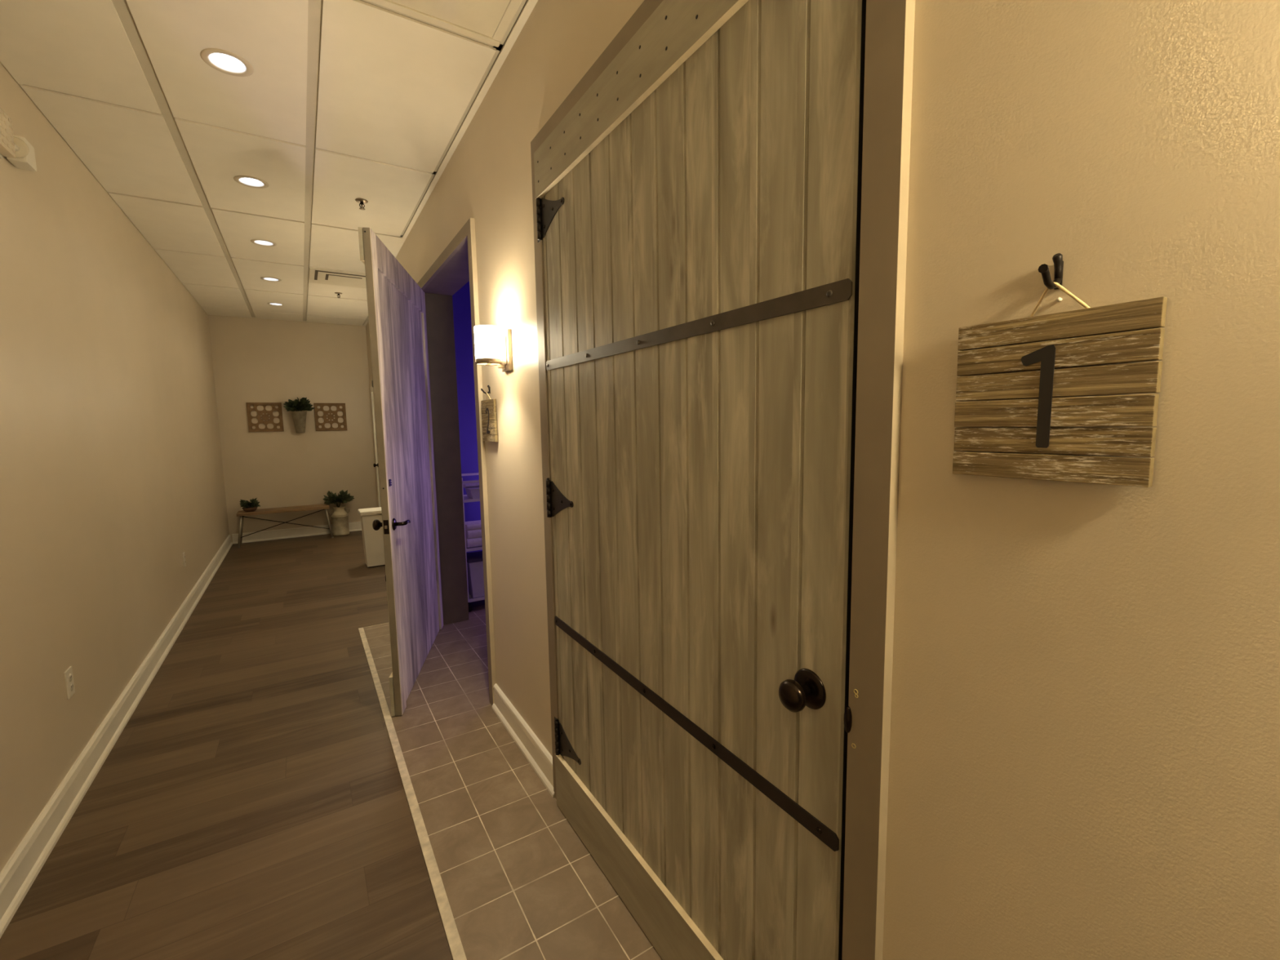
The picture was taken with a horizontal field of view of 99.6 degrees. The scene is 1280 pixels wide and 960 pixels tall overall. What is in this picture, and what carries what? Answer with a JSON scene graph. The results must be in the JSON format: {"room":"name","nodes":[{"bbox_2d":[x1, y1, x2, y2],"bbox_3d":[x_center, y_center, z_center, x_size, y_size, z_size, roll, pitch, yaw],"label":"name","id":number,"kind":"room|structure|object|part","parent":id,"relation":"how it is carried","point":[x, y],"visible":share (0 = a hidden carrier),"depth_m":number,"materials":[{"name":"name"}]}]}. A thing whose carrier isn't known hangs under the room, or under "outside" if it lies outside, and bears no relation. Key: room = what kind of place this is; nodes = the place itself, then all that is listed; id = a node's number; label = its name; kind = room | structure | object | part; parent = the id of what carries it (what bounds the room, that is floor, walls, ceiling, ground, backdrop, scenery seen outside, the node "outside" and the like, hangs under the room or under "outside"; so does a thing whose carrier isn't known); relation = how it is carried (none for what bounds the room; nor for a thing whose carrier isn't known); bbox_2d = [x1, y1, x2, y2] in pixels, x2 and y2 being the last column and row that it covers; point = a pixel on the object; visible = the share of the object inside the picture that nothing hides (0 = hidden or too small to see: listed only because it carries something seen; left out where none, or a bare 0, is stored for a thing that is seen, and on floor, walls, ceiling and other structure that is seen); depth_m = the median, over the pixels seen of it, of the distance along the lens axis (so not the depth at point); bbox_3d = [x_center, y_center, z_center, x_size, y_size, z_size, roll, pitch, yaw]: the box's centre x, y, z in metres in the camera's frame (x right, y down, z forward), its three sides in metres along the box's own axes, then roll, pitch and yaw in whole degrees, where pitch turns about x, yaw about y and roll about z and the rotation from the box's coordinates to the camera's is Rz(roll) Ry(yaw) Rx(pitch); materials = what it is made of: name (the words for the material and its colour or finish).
{"room":"spa hallway","nodes":[
{"label":"spa hallway","id":0,"kind":"room"},
{"bbox_2d":[0,62,229,872],"bbox_3d":[-2.879,-0.320,2.771,0.100,3.206,10.380,-5,7,-32],"label":"wall","id":1,"kind":"structure","parent":0,"point":[111,467],"depth_m":2.63,"materials":[{"name":"paint"}]},
{"bbox_2d":[0,107,36,171],"bbox_3d":[-2.365,-1.301,1.972,0.080,0.170,0.585,-5,7,-32],"label":"exit light","id":2,"kind":"object","parent":1,"relation":"attached to","point":[18,150],"visible":1,"depth_m":2.13,"materials":[{"name":"white plastic"}]},
{"bbox_3d":[-2.448,-1.304,2.107,0.024,0.028,0.102,-4,7,-26],"label":"lamp arm","id":3,"kind":"part","parent":2,"relation":"part of","materials":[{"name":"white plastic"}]},
{"bbox_2d":[63,666,75,699],"bbox_3d":[-2.430,0.864,2.307,0.009,0.120,0.074,-5,7,-32],"label":"wall outlet","id":4,"kind":"object","parent":1,"relation":"attached to","point":[68,677],"visible":1,"depth_m":2.30,"materials":[{"name":"white plastic"}]},
{"bbox_2d":[68,673,71,681],"bbox_3d":[-2.428,0.843,2.306,0.002,0.033,0.033,-5,7,-32],"label":"receptacle","id":5,"kind":"object","parent":4,"relation":"attached to","point":[69,674],"depth_m":2.30,"materials":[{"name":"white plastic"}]},
{"bbox_2d":[70,683,73,691],"bbox_3d":[-2.428,0.884,2.311,0.002,0.033,0.033,-5,7,-32],"label":"receptacle","id":6,"kind":"object","parent":4,"relation":"attached to","point":[71,684],"depth_m":2.31,"materials":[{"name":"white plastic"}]},
{"bbox_2d":[0,534,232,937],"bbox_3d":[-2.772,1.208,2.925,0.030,0.133,10.280,-5,7,-32],"label":"baseboard","id":7,"kind":"structure","parent":1,"relation":"attached to","point":[18,875],"depth_m":2.32,"materials":[{"name":"white paint"}]},
{"bbox_2d":[182,551,186,567],"bbox_3d":[-3.841,0.671,4.560,0.009,0.120,0.074,-5,7,-32],"label":"wall outlet","id":8,"kind":"object","parent":1,"relation":"attached to","point":[183,553],"visible":1,"depth_m":4.55,"materials":[{"name":"white plastic"}]},
{"bbox_2d":[0,530,484,959],"bbox_3d":[-0.877,1.143,4.106,4.735,0.050,10.520,-5,7,-32],"label":"floor","id":9,"kind":"structure","parent":0,"point":[252,803],"depth_m":2.19,"materials":[{"name":"wood"}]},
{"bbox_2d":[236,503,333,548],"bbox_3d":[-4.822,0.610,7.373,1.092,0.452,0.300,-5,7,-32],"label":"bench","id":10,"kind":"object","parent":9,"relation":"on","point":[242,513],"visible":1,"depth_m":7.27,"materials":[{"name":"brown wood"}]},
{"bbox_3d":[-5.184,0.673,7.007,0.085,0.416,0.032,-5,7,-36],"label":"leg","id":11,"kind":"part","parent":10,"relation":"part of","materials":[{"name":"grey metal"}]},
{"bbox_3d":[-5.314,0.653,7.214,0.085,0.416,0.032,-4,7,-27],"label":"leg","id":12,"kind":"part","parent":10,"relation":"part of","materials":[{"name":"grey metal"}]},
{"bbox_2d":[239,497,260,511],"bbox_3d":[-5.139,0.323,7.136,0.232,0.178,0.271,-5,7,-32],"label":"potted succulent","id":13,"kind":"object","parent":10,"relation":"on","point":[251,506],"visible":1,"depth_m":7.09,"materials":[{"name":"green plant"}]},
{"bbox_3d":[-4.329,0.603,7.536,0.084,0.416,0.036,-5,7,-32],"label":"leg","id":14,"kind":"part","parent":10,"relation":"part of","materials":[{"name":"grey metal"}]},
{"bbox_2d":[328,506,350,536],"bbox_3d":[-4.299,0.582,7.757,0.216,0.405,0.216,0,6,13],"label":"milk can","id":15,"kind":"object","parent":9,"relation":"on","point":[340,517],"visible":0.98,"depth_m":7.68,"materials":[{"name":"paint"}]},
{"bbox_2d":[322,489,354,507],"bbox_3d":[-4.305,0.269,7.734,0.403,0.255,0.405,-5,7,-32],"label":"bunch","id":16,"kind":"object","parent":15,"relation":"on","point":[344,497],"visible":1,"depth_m":7.67,"materials":[{"name":"green plant"}]},
{"bbox_2d":[357,506,385,568],"bbox_3d":[-2.917,0.632,6.045,0.364,0.625,0.288,-5,7,-32],"label":"trash can","id":17,"kind":"object","parent":9,"relation":"on","point":[373,540],"visible":0.57,"depth_m":5.91,"materials":[{"name":"white plastic"}]},
{"bbox_3d":[-2.922,0.346,6.016,0.364,0.049,0.284,-5,7,-32],"label":"bin lid","id":18,"kind":"part","parent":17,"relation":"part of","materials":[{"name":"white plastic"}]},
{"bbox_2d":[242,506,257,511],"bbox_3d":[-5.145,0.386,7.137,0.170,0.052,0.170,-5,7,-32],"label":"bowl","id":19,"kind":"object","parent":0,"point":[246,508],"depth_m":7.09,"materials":[{"name":"brown wood"}]},
{"bbox_2d":[0,0,537,326],"bbox_3d":[-2.063,-1.832,3.079,2.018,0.129,10.480,-5,7,-32],"label":"ceiling","id":20,"kind":"structure","parent":0,"point":[342,102],"depth_m":2.57,"materials":[{"name":"tile"}]},
{"bbox_2d":[200,48,253,76],"bbox_3d":[-1.659,-1.693,2.175,0.172,0.038,0.172,-5,7,-32],"label":"recessed light","id":21,"kind":"object","parent":20,"relation":"in","point":[224,61],"visible":0.89,"depth_m":2.19,"materials":[{"name":"white"}]},
{"bbox_2d":[233,175,268,188],"bbox_3d":[-2.319,-1.794,3.227,0.172,0.038,0.172,-5,7,-32],"label":"recessed light","id":22,"kind":"object","parent":20,"relation":"in","point":[249,181],"visible":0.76,"depth_m":3.25,"materials":[{"name":"white"}]},
{"bbox_2d":[250,239,276,246],"bbox_3d":[-2.982,-1.895,4.285,0.172,0.038,0.172,-5,7,-32],"label":"recessed light","id":23,"kind":"object","parent":20,"relation":"in","point":[258,242],"visible":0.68,"depth_m":4.32,"materials":[{"name":"white plastic"}]},
{"bbox_2d":[260,276,281,281],"bbox_3d":[-3.638,-1.995,5.332,0.172,0.038,0.172,-5,7,-32],"label":"recessed light","id":24,"kind":"object","parent":20,"relation":"in","point":[266,278],"visible":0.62,"depth_m":5.36,"materials":[{"name":"white"}]},
{"bbox_2d":[266,302,284,306],"bbox_3d":[-4.310,-2.098,6.405,0.172,0.038,0.172,-5,7,-32],"label":"recessed light","id":25,"kind":"object","parent":20,"relation":"in","point":[270,304],"visible":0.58,"depth_m":6.43,"materials":[{"name":"white"}]},
{"bbox_2d":[308,267,366,288],"bbox_3d":[-2.947,-1.993,5.374,0.580,0.007,0.580,-5,7,-32],"label":"ceiling vent","id":26,"kind":"object","parent":20,"relation":"in","point":[316,275],"visible":0.73,"depth_m":5.32,"materials":[{"name":"white metal"}]},
{"bbox_2d":[355,198,368,209],"bbox_3d":[-1.812,-1.792,3.524,0.076,0.053,0.076,-5,7,-32],"label":"sprinkler","id":27,"kind":"object","parent":20,"relation":"attached to","point":[361,201],"visible":1,"depth_m":3.52,"materials":[{"name":"silver metal"}]},
{"bbox_3d":[-1.812,-1.788,3.524,0.029,0.044,0.020,-1,6,-1],"label":"frame","id":28,"kind":"part","parent":27,"relation":"part of","materials":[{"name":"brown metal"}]},
{"bbox_2d":[365,0,522,47],"bbox_3d":[-0.486,-1.623,1.442,0.599,0.012,1.214,-5,7,-32],"label":"tile","id":29,"kind":"object","parent":20,"relation":"attached to","point":[486,21],"visible":1,"depth_m":1.94,"materials":[{"name":"tile"}]},
{"bbox_2d":[207,314,377,542],"bbox_3d":[-4.786,-0.801,7.616,1.818,3.206,0.100,-5,7,-32],"label":"wall","id":30,"kind":"structure","parent":0,"point":[255,360],"depth_m":7.52,"materials":[{"name":"paint"}]},
{"bbox_2d":[246,402,284,431],"bbox_3d":[-5.088,-0.854,7.347,0.393,0.393,0.024,-5,7,-32],"label":"wall panel","id":31,"kind":"object","parent":30,"relation":"attached to","point":[264,416],"visible":1,"depth_m":7.34,"materials":[{"name":"brown wood"}]},
{"bbox_2d":[231,521,361,544],"bbox_3d":[-4.726,0.732,7.723,1.756,0.133,0.030,-5,7,-32],"label":"baseboard","id":32,"kind":"structure","parent":30,"relation":"attached to","point":[271,535],"depth_m":7.59,"materials":[{"name":"white paint"}]},
{"bbox_2d":[290,409,306,432],"bbox_3d":[-4.710,-0.824,7.486,0.192,0.340,0.193,-5,7,-32],"label":"bucket","id":33,"kind":"object","parent":30,"relation":"hanging from","point":[299,417],"visible":0.91,"depth_m":7.43,"materials":[{"name":"metal"}]},
{"bbox_2d":[283,396,315,411],"bbox_3d":[-4.667,-0.964,7.417,0.376,0.364,0.378,-5,7,-32],"label":"greenery spray","id":34,"kind":"object","parent":33,"relation":"in","point":[304,404],"visible":1,"depth_m":7.36,"materials":[{"name":"green plant"}]},
{"bbox_2d":[313,403,346,431],"bbox_3d":[-4.433,-0.904,7.752,0.393,0.393,0.024,-5,7,-32],"label":"wall panel","id":35,"kind":"object","parent":30,"relation":"attached to","point":[317,410],"visible":1,"depth_m":7.75,"materials":[{"name":"brown wood"}]},
{"bbox_2d":[452,280,482,552],"bbox_3d":[0.144,-0.519,4.185,2.690,3.206,3.100,-5,7,-32],"label":"wall","id":36,"kind":"structure","parent":0,"point":[461,298],"depth_m":4.82,"materials":[{"name":"paint"}]},
{"bbox_2d":[363,604,662,959],"bbox_3d":[0.885,1.282,2.519,3.432,0.051,5.950,-5,7,-32],"label":"floor tile","id":37,"kind":"structure","parent":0,"point":[519,882],"depth_m":2.06,"materials":[{"name":"beige tile"}]},
{"bbox_2d":[358,627,466,959],"bbox_3d":[-0.592,1.368,1.675,0.033,0.004,5.835,-5,7,-32],"label":"trim","id":38,"kind":"structure","parent":37,"relation":"on","point":[455,943],"depth_m":2.05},
{"bbox_2d":[461,472,484,612],"bbox_3d":[-1.305,0.504,4.653,0.545,1.117,0.338,-5,7,-32],"label":"utility cart","id":39,"kind":"object","parent":37,"relation":"on","point":[465,499],"visible":0.06,"depth_m":4.43,"materials":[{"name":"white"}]},
{"bbox_3d":[-1.426,0.493,4.393,0.020,1.031,0.020,-5,7,-32],"label":"post","id":40,"kind":"part","parent":39,"relation":"part of","materials":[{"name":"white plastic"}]},
{"bbox_3d":[-1.313,-0.026,4.597,0.498,0.052,0.330,-5,7,-32],"label":"rail","id":41,"kind":"part","parent":39,"relation":"part of","materials":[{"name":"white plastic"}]},
{"bbox_2d":[462,494,479,502],"bbox_3d":[-1.311,0.142,4.615,0.502,0.022,0.336,-5,7,-32],"label":"shelf","id":42,"kind":"object","parent":39,"relation":"attached to","point":[465,499],"depth_m":4.40,"materials":[{"name":"white wood"}]},
{"bbox_2d":[463,486,479,498],"bbox_3d":[-1.301,0.097,4.563,0.316,0.086,0.210,-5,7,-32],"label":"storage bin","id":43,"kind":"object","parent":39,"relation":"on","point":[473,492],"visible":0.43,"depth_m":4.44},
{"bbox_2d":[462,482,479,487],"bbox_3d":[-1.369,0.033,4.598,0.260,0.030,0.166,-5,7,-32],"label":"folded towel","id":44,"kind":"object","parent":43,"relation":"on","point":[474,484],"visible":0.36,"depth_m":4.50,"materials":[{"name":"white fabric"}]},
{"bbox_2d":[465,537,482,547],"bbox_3d":[-1.304,0.499,4.630,0.400,0.072,0.252,-5,7,-32],"label":"folded towel","id":45,"kind":"object","parent":39,"relation":"on","point":[473,542],"visible":0.25,"depth_m":4.45,"materials":[{"name":"white fabric"}]},
{"bbox_2d":[465,528,481,538],"bbox_3d":[-1.303,0.428,4.629,0.390,0.070,0.243,-5,7,-32],"label":"folded towel","id":46,"kind":"object","parent":45,"relation":"on","point":[476,533],"visible":0.27,"depth_m":4.46,"materials":[{"name":"white fabric"}]},
{"bbox_2d":[465,520,481,529],"bbox_3d":[-1.311,0.371,4.625,0.380,0.043,0.234,-5,7,-32],"label":"folded towel","id":47,"kind":"object","parent":46,"relation":"on","point":[472,525],"visible":0.27,"depth_m":4.48,"materials":[{"name":"white fabric"}]},
{"bbox_2d":[465,546,482,551],"bbox_3d":[-1.304,0.543,4.657,0.502,0.023,0.336,-5,7,-32],"label":"shelf","id":48,"kind":"object","parent":39,"relation":"attached to","point":[479,548],"depth_m":4.43,"materials":[{"name":"white wood"}]},
{"bbox_2d":[466,551,484,598],"bbox_3d":[-1.308,0.795,4.667,0.400,0.325,0.280,-5,7,-32],"label":"tub","id":49,"kind":"object","parent":39,"relation":"on","point":[474,559],"visible":0.19,"depth_m":4.50,"materials":[{"name":"white plastic"}]},
{"bbox_3d":[-1.311,0.646,4.651,0.400,0.024,0.280,-5,7,-32],"label":"tub lid","id":50,"kind":"part","parent":49,"relation":"part of","materials":[{"name":"plastic"}]},
{"bbox_2d":[467,593,484,602],"bbox_3d":[-1.297,0.965,4.702,0.502,0.022,0.336,-5,7,-32],"label":"shelf","id":51,"kind":"object","parent":39,"relation":"attached to","point":[470,598],"depth_m":4.49,"materials":[{"name":"white wood"}]},
{"bbox_2d":[365,0,1279,959],"bbox_3d":[-1.291,-0.450,3.754,0.206,3.206,10.380,-5,7,-32],"label":"wall","id":52,"kind":"structure","parent":0,"point":[1084,758],"depth_m":0.68,"materials":[{"name":"paint"}]},
{"bbox_2d":[370,386,381,506],"bbox_3d":[-3.561,-0.244,7.406,0.098,2.099,1.000,-5,7,-32],"label":"door","id":53,"kind":"structure","parent":52,"relation":"in","point":[376,465],"depth_m":7.73,"materials":[{"name":"white paint"}]},
{"bbox_2d":[358,226,443,716],"bbox_3d":[-1.426,-0.051,3.391,0.168,2.481,1.358,-2,6,-11],"label":"door","id":54,"kind":"structure","parent":52,"relation":"in","point":[398,340],"depth_m":3.14,"materials":[{"name":"grey wood"}]},
{"bbox_3d":[-1.365,0.234,2.825,0.058,0.058,0.058,-2,6,-11],"label":"knob","id":55,"kind":"part","parent":54,"relation":"part of","materials":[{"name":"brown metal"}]},
{"bbox_3d":[-1.437,-0.049,3.380,0.012,2.475,1.315,-2,6,-11],"label":"plank panel","id":56,"kind":"part","parent":54,"relation":"part of","materials":[{"name":"white wood"}]},
{"bbox_3d":[-1.295,0.241,2.757,0.024,0.073,0.010,-2,6,-11],"label":"latch plate","id":57,"kind":"part","parent":54,"relation":"part of","materials":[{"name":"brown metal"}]},
{"bbox_3d":[-1.265,0.228,2.892,0.058,0.029,0.124,-2,6,-11],"label":"lever","id":58,"kind":"part","parent":54,"relation":"part of","materials":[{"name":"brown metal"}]},
{"bbox_2d":[417,217,496,705],"bbox_3d":[-1.115,-0.098,3.507,0.240,2.551,1.502,-5,7,-32],"label":"trim","id":59,"kind":"structure","parent":52,"relation":"attached to","point":[456,265],"depth_m":4.01,"materials":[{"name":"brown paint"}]},
{"bbox_3d":[-1.228,-1.327,3.319,0.022,0.063,1.370,-5,7,-32],"label":"head casing","id":60,"kind":"part","parent":59,"relation":"part of","materials":[{"name":"brown paint"}]},
{"bbox_3d":[-0.828,-0.033,2.843,0.022,2.551,0.066,-5,7,-32],"label":"casing","id":61,"kind":"part","parent":59,"relation":"part of","materials":[{"name":"brown paint"}]},
{"bbox_2d":[480,385,490,394],"bbox_3d":[-0.757,-0.444,2.654,0.045,0.044,0.010,-5,7,-32],"label":"wall hook","id":62,"kind":"object","parent":52,"relation":"attached to","point":[488,386],"visible":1,"depth_m":2.66,"materials":[{"name":"black metal"}]},
{"bbox_2d":[480,391,497,441],"bbox_3d":[-0.749,-0.312,2.676,0.016,0.242,0.213,-5,7,-32],"label":"number sign","id":63,"kind":"object","parent":62,"relation":"hanging from","point":[490,426],"visible":1,"depth_m":2.65,"materials":[{"name":"brown wood"}]},
{"bbox_2d":[474,324,512,372],"bbox_3d":[-0.645,-0.570,2.359,0.146,0.184,0.112,-5,7,-32],"label":"wall sconce","id":64,"kind":"object","parent":52,"relation":"attached to","point":[493,347],"visible":1,"depth_m":2.31,"materials":[{"name":"white glass"}]},
{"bbox_3d":[-0.660,-0.592,2.348,0.110,0.137,0.110,-5,7,-32],"label":"lamp shade","id":65,"kind":"part","parent":64,"relation":"part of","materials":[{"name":"beige glass"}]},
{"bbox_3d":[-0.612,-0.501,2.387,0.030,0.016,0.020,-5,7,-32],"label":"arm","id":66,"kind":"part","parent":64,"relation":"part of","materials":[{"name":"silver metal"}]},
{"bbox_3d":[-0.594,-0.570,2.391,0.025,0.176,0.100,-5,7,-32],"label":"plate","id":67,"kind":"part","parent":64,"relation":"part of","materials":[{"name":"silver metal"}]},
{"bbox_2d":[492,683,555,797],"bbox_3d":[0.294,1.339,1.206,0.030,0.133,4.109,-5,7,-32],"label":"baseboard","id":68,"kind":"structure","parent":52,"relation":"attached to","point":[537,755],"depth_m":2.52,"materials":[{"name":"white paint"}]},
{"bbox_2d":[533,0,866,959],"bbox_3d":[-0.009,0.126,1.501,0.102,2.481,1.350,-5,7,-32],"label":"door","id":69,"kind":"structure","parent":52,"relation":"in","point":[699,205],"depth_m":1.23,"materials":[{"name":"grey wood"}]},
{"bbox_3d":[0.292,0.399,1.009,0.058,0.058,0.058,-5,7,-32],"label":"knob","id":70,"kind":"part","parent":69,"relation":"part of","materials":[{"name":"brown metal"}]},
{"bbox_3d":[0.028,0.125,1.508,0.034,2.481,1.317,-5,7,-32],"label":"frame","id":71,"kind":"part","parent":69,"relation":"part of","materials":[{"name":"brown wood"}]},
{"bbox_2d":[530,0,915,959],"bbox_3d":[0.110,0.089,1.548,0.245,2.551,1.463,-5,7,-32],"label":"trim","id":72,"kind":"structure","parent":52,"relation":"attached to","point":[890,24],"depth_m":0.89,"materials":[{"name":"brown paint"}]},
{"bbox_3d":[-0.351,0.040,2.082,0.022,2.551,0.066,-5,7,-32],"label":"casing","id":73,"kind":"part","parent":72,"relation":"part of","materials":[{"name":"brown paint"}]},
{"bbox_3d":[-0.001,-1.140,1.361,0.022,0.063,1.331,-5,7,-32],"label":"head casing","id":74,"kind":"part","parent":72,"relation":"part of","materials":[{"name":"brown paint"}]},
{"bbox_3d":[0.367,0.421,0.951,0.009,0.049,0.014,-5,7,-32],"label":"strike plate","id":75,"kind":"part","parent":72,"relation":"part of","materials":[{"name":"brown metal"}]},
{"bbox_3d":[0.389,0.153,0.902,0.022,2.551,0.066,-5,7,-32],"label":"casing","id":76,"kind":"part","parent":72,"relation":"part of","materials":[{"name":"brown paint"}]},
{"bbox_2d":[1038,253,1063,289],"bbox_3d":[0.497,-0.253,0.653,0.045,0.044,0.010,-5,7,-32],"label":"wall hook","id":77,"kind":"object","parent":52,"relation":"attached to","point":[1057,259],"visible":1,"depth_m":0.66,"materials":[{"name":"black metal"}]},
{"bbox_2d":[952,282,1167,487],"bbox_3d":[0.505,-0.121,0.675,0.016,0.242,0.213,-5,7,-32],"label":"number sign","id":78,"kind":"object","parent":77,"relation":"hanging from","point":[1043,412],"visible":1,"depth_m":0.66,"materials":[{"name":"brown wood"}]},
{"bbox_3d":[0.507,-0.220,0.655,0.012,0.041,0.065,-5,7,-32],"label":"hanging cord","id":79,"kind":"part","parent":78,"relation":"part of","materials":[{"name":"fabric"}]}
]}

